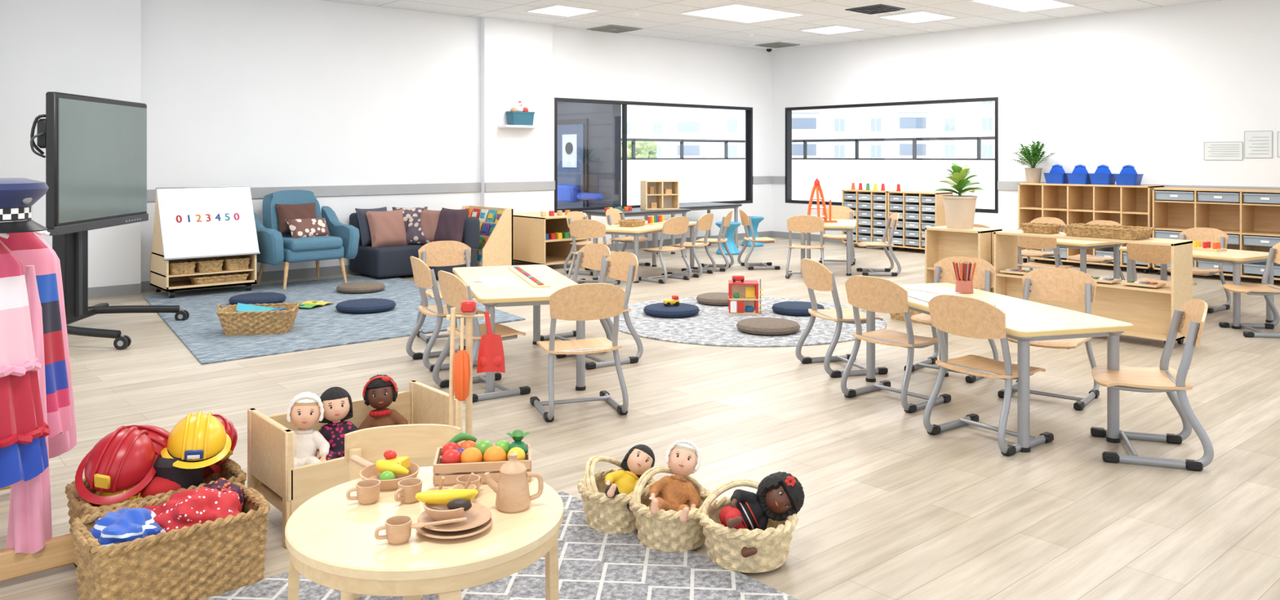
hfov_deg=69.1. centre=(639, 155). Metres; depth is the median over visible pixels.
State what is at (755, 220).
stool
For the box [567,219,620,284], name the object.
chair
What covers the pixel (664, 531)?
seagrass basket
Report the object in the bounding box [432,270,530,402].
chair
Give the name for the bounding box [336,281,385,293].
floor cushion
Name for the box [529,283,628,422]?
chair
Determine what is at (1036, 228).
wicker tray
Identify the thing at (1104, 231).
wicker tray
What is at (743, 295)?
station
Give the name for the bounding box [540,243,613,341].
chair
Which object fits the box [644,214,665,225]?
toy
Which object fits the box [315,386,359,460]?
baby doll
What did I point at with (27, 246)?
costume
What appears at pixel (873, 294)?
chair
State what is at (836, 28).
ceiling light panel
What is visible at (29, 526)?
costume
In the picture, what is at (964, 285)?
pot
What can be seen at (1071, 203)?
cubby shelf
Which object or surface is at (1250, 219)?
cubby shelf
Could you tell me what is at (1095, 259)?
chair
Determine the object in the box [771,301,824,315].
floor cushion
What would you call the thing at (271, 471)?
bed
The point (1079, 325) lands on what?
table
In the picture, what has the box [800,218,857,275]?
table
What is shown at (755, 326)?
floor cushion
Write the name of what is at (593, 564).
patterned rug
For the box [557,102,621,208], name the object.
window
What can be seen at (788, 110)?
window
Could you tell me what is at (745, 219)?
chair
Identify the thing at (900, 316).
wicker basket
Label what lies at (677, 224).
chair
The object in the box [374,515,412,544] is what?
wooden cup
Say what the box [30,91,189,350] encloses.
television
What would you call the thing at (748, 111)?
wall trim
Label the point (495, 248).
display rack
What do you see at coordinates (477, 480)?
wooden cup
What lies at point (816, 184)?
tower
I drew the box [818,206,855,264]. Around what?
chair
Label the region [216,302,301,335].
wicker basket
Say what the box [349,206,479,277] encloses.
sofa
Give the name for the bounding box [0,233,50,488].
costume
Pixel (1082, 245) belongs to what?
table
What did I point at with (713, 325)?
round rug
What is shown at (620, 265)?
chair
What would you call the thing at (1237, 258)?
table
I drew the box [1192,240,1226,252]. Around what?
shape sorter
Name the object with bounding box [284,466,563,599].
table
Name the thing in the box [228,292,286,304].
floor cushion
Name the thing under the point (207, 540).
storage basket
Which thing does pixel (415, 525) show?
wooden spoon
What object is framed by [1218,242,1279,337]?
chair
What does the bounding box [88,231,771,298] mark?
baseboard
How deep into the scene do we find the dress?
3.31 m
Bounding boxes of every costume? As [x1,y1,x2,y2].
[0,221,71,439]
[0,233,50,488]
[6,265,52,554]
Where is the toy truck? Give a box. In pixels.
[662,295,679,306]
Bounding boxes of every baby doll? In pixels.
[286,391,329,467]
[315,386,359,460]
[358,374,408,429]
[604,444,654,511]
[648,439,701,523]
[719,471,804,557]
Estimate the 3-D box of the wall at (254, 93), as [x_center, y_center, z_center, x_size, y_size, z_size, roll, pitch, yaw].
[-3.062,-0.195,10.694,14.410,3.090,0.560,0,0,-41]
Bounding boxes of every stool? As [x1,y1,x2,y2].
[715,222,741,254]
[741,216,764,246]
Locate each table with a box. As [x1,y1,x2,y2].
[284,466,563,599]
[452,264,586,393]
[582,207,690,257]
[592,220,696,283]
[644,202,742,253]
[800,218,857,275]
[865,282,1133,452]
[1017,238,1123,279]
[1119,246,1273,328]
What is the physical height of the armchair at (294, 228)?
0.972 m
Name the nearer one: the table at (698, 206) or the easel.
the easel
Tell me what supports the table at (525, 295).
on the floor
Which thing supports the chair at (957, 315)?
on the floor
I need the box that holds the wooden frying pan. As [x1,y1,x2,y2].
[349,449,419,491]
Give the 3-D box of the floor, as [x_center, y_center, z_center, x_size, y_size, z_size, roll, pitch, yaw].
[0.975,1.400,6.081,14.450,0.100,12.900,0,0,-41]
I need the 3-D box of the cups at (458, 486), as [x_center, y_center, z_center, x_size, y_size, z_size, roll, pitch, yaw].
[-0.451,0.797,2.223,0.120,0.082,0.063,0,0,-21]
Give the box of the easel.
[149,185,260,297]
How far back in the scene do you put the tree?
29.74 m
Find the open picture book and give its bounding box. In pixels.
[298,300,335,307]
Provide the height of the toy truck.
0.082 m
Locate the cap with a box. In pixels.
[0,177,48,233]
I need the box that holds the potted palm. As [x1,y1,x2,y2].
[1010,141,1053,182]
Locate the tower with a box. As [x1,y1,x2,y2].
[807,177,837,222]
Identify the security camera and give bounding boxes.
[765,47,772,52]
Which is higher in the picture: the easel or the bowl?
the easel
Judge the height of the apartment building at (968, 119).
16.150 m
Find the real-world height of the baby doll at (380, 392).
0.298 m
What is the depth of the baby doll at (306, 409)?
3.42 m
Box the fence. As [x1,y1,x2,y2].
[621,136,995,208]
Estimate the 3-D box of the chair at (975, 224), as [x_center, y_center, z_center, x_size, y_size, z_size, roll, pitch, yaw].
[3.337,1.000,8.996,0.450,0.700,0.438,0,0,-41]
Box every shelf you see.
[497,101,542,128]
[513,209,588,266]
[640,180,679,209]
[993,229,1192,346]
[1017,182,1164,273]
[1152,186,1279,279]
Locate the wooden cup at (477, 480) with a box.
[456,474,482,497]
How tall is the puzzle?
0.020 m
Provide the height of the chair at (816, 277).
0.700 m
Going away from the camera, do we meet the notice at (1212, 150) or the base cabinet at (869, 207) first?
the notice at (1212, 150)
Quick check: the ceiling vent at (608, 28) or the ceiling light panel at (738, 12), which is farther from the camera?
the ceiling vent at (608, 28)
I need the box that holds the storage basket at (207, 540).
[70,477,270,599]
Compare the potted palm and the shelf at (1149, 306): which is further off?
the potted palm
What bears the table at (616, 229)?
on the floor
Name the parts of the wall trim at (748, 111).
trim rail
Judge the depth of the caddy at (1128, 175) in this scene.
10.87 m
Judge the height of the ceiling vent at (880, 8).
0.022 m
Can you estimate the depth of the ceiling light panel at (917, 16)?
11.58 m
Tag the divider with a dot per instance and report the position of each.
(941, 242)
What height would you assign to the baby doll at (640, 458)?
0.221 m
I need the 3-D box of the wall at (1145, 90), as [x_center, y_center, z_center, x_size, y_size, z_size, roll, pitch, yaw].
[6.402,-0.195,10.667,0.160,3.090,12.700,0,0,-41]
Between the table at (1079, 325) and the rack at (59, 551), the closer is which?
the rack at (59, 551)
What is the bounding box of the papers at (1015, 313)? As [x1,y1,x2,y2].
[906,285,1069,322]
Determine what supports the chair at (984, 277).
on the floor
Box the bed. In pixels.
[247,380,462,548]
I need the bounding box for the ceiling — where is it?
[324,0,1219,50]
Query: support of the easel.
on the area rug at (317, 326)
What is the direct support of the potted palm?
on the cubby shelf at (1071, 203)
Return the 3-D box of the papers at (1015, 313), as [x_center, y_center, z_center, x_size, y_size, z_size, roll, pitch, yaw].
[1.774,0.788,5.015,0.464,0.004,1.190,0,0,-16]
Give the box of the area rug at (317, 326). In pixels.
[142,275,525,364]
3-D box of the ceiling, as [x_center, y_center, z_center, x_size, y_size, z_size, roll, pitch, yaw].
[0.975,-1.815,6.081,14.450,0.150,12.900,0,0,-41]
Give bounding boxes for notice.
[1204,142,1243,159]
[1244,130,1272,158]
[1277,131,1279,157]
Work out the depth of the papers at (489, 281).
5.81 m
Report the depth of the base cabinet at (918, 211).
12.93 m
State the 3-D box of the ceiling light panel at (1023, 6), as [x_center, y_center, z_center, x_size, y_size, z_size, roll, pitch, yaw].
[4.352,-1.732,10.541,1.240,0.016,0.640,0,0,-41]
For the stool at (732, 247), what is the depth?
12.69 m
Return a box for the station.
[728,275,762,315]
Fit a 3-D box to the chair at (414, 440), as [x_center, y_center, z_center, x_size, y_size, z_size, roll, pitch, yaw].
[-0.702,1.089,2.731,0.350,0.501,0.338,0,0,-11]
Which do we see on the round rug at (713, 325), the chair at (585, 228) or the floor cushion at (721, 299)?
the floor cushion at (721, 299)
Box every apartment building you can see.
[621,113,714,158]
[714,101,995,158]
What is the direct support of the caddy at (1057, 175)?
on the cubby shelf at (1071, 203)
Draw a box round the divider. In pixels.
[924,225,1002,293]
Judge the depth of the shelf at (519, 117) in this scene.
11.85 m
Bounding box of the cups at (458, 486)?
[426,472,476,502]
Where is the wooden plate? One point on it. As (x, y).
(478, 517)
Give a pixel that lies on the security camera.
(768, 49)
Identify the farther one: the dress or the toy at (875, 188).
the toy at (875, 188)
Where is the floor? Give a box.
[0,236,1279,599]
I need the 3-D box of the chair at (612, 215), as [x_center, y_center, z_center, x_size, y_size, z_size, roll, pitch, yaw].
[-0.159,1.000,11.294,0.450,0.700,0.438,0,0,29]
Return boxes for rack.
[0,484,76,582]
[461,205,513,266]
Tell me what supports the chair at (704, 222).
on the floor
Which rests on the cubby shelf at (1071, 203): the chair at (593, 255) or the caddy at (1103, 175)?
the caddy at (1103, 175)
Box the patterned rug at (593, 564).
[203,491,798,599]
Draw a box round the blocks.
[604,206,631,211]
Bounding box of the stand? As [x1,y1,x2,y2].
[440,300,505,457]
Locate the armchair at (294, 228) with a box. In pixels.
[253,190,359,289]
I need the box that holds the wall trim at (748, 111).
[146,97,1279,213]
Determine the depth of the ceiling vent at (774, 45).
14.52 m
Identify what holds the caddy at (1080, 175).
on the cubby shelf at (1071, 203)
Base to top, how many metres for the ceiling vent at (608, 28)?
0.022 m
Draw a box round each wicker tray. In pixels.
[618,218,645,226]
[1020,222,1062,234]
[1061,222,1154,239]
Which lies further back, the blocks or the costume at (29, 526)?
the blocks
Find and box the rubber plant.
[933,163,983,229]
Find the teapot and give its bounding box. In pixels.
[484,452,543,513]
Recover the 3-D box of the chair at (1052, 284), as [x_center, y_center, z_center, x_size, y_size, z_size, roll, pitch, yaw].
[2.295,1.000,5.209,0.438,0.700,0.450,0,0,39]
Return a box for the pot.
[952,258,976,293]
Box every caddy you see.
[1043,164,1068,183]
[1065,164,1094,184]
[1088,164,1115,184]
[1113,164,1143,185]
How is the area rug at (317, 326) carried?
on the floor
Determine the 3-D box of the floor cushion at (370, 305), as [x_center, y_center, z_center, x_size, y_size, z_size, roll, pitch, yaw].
[-2.377,1.302,8.070,0.507,0.067,0.504,0,0,-41]
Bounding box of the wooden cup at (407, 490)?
[394,478,422,503]
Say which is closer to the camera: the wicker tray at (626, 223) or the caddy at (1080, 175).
the wicker tray at (626, 223)
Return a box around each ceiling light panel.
[525,4,600,17]
[679,3,805,22]
[799,24,865,34]
[877,9,957,23]
[968,0,1076,12]
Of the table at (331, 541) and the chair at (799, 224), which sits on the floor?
the chair at (799, 224)
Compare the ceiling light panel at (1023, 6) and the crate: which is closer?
the crate
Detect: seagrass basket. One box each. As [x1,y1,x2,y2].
[577,455,657,533]
[628,466,715,551]
[697,479,798,573]
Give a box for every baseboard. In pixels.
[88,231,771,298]
[771,231,1279,280]
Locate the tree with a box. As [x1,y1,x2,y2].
[621,137,658,158]
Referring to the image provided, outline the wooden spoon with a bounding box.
[409,517,466,528]
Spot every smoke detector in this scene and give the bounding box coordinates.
[631,12,639,16]
[746,33,753,36]
[924,27,932,31]
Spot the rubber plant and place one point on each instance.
(960, 209)
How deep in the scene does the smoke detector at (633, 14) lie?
11.31 m
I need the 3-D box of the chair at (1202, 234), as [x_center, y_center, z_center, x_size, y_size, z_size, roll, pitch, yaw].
[4.924,1.000,8.252,0.450,0.700,0.438,0,0,-36]
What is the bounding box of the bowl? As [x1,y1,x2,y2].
[415,488,477,521]
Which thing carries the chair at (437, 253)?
on the floor
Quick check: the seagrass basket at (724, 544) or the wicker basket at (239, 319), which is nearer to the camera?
the seagrass basket at (724, 544)
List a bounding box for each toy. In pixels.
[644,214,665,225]
[851,182,900,191]
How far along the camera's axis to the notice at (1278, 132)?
10.00 m
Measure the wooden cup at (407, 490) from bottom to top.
0.045 m
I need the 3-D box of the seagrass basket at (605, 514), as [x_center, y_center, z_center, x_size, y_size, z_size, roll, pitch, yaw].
[-0.081,1.229,3.401,0.298,0.218,0.299,0,0,29]
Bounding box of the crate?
[432,430,531,486]
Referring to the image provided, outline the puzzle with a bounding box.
[507,266,550,287]
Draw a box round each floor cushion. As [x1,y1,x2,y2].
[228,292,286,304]
[335,297,395,313]
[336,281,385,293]
[643,302,699,317]
[696,292,728,306]
[736,317,799,335]
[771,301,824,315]
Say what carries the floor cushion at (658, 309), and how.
on the round rug at (713, 325)
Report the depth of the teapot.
2.19 m
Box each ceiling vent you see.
[586,24,642,33]
[755,41,799,48]
[844,4,905,14]
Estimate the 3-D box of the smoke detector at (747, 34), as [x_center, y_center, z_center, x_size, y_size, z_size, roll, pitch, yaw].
[1.567,-1.720,13.287,0.110,0.040,0.110,0,0,-41]
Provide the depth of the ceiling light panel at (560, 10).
11.09 m
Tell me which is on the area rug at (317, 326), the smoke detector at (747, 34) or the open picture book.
the open picture book
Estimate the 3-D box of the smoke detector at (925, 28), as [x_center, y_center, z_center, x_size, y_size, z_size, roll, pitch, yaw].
[3.936,-1.720,12.696,0.110,0.040,0.110,0,0,-41]
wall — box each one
[0,0,771,287]
[771,0,1279,235]
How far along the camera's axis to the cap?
2.77 m
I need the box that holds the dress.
[32,230,77,458]
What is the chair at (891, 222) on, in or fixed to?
on the floor
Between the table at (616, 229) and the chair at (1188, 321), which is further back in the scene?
the table at (616, 229)
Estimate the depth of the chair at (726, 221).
10.90 m
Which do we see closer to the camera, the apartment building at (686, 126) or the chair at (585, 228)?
the chair at (585, 228)
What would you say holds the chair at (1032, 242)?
on the floor
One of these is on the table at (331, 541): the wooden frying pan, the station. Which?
the wooden frying pan
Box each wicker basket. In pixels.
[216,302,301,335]
[889,309,922,323]
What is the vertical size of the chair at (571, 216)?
0.700 m
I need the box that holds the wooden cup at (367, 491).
[346,479,380,504]
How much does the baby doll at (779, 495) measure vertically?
0.220 m
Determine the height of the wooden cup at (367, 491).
0.045 m
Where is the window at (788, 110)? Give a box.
[785,97,998,213]
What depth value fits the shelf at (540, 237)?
11.23 m
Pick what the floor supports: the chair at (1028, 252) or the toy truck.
the chair at (1028, 252)
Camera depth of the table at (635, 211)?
11.93 m
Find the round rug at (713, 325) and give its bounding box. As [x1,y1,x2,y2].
[606,297,886,346]
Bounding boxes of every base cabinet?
[841,189,902,249]
[887,190,952,250]
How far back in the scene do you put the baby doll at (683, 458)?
3.27 m
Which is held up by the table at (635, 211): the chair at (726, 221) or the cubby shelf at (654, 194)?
the cubby shelf at (654, 194)
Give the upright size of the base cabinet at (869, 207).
0.842 m
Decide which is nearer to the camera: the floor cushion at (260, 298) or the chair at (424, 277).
the chair at (424, 277)
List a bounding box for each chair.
[340,423,462,599]
[405,256,484,371]
[416,240,474,343]
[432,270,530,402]
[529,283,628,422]
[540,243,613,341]
[555,251,643,369]
[563,211,611,275]
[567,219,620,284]
[605,208,650,266]
[638,216,691,283]
[666,213,715,277]
[692,210,733,271]
[737,209,780,270]
[785,215,824,278]
[795,257,888,377]
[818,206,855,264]
[840,275,951,413]
[856,212,901,275]
[904,256,998,382]
[923,294,1053,456]
[973,223,990,227]
[997,267,1099,410]
[1017,227,1073,269]
[1021,217,1065,270]
[1065,220,1124,279]
[1090,298,1213,471]
[1126,243,1196,284]
[1167,227,1231,312]
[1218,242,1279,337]
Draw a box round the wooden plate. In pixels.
[415,502,492,538]
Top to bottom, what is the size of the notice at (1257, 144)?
0.296 m
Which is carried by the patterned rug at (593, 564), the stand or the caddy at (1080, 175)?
the stand
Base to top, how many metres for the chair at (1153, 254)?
0.700 m
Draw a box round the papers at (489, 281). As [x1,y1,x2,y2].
[473,275,522,287]
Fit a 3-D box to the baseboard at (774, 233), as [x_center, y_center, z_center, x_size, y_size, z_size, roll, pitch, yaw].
[6.341,1.300,10.604,0.015,0.100,12.685,0,0,-41]

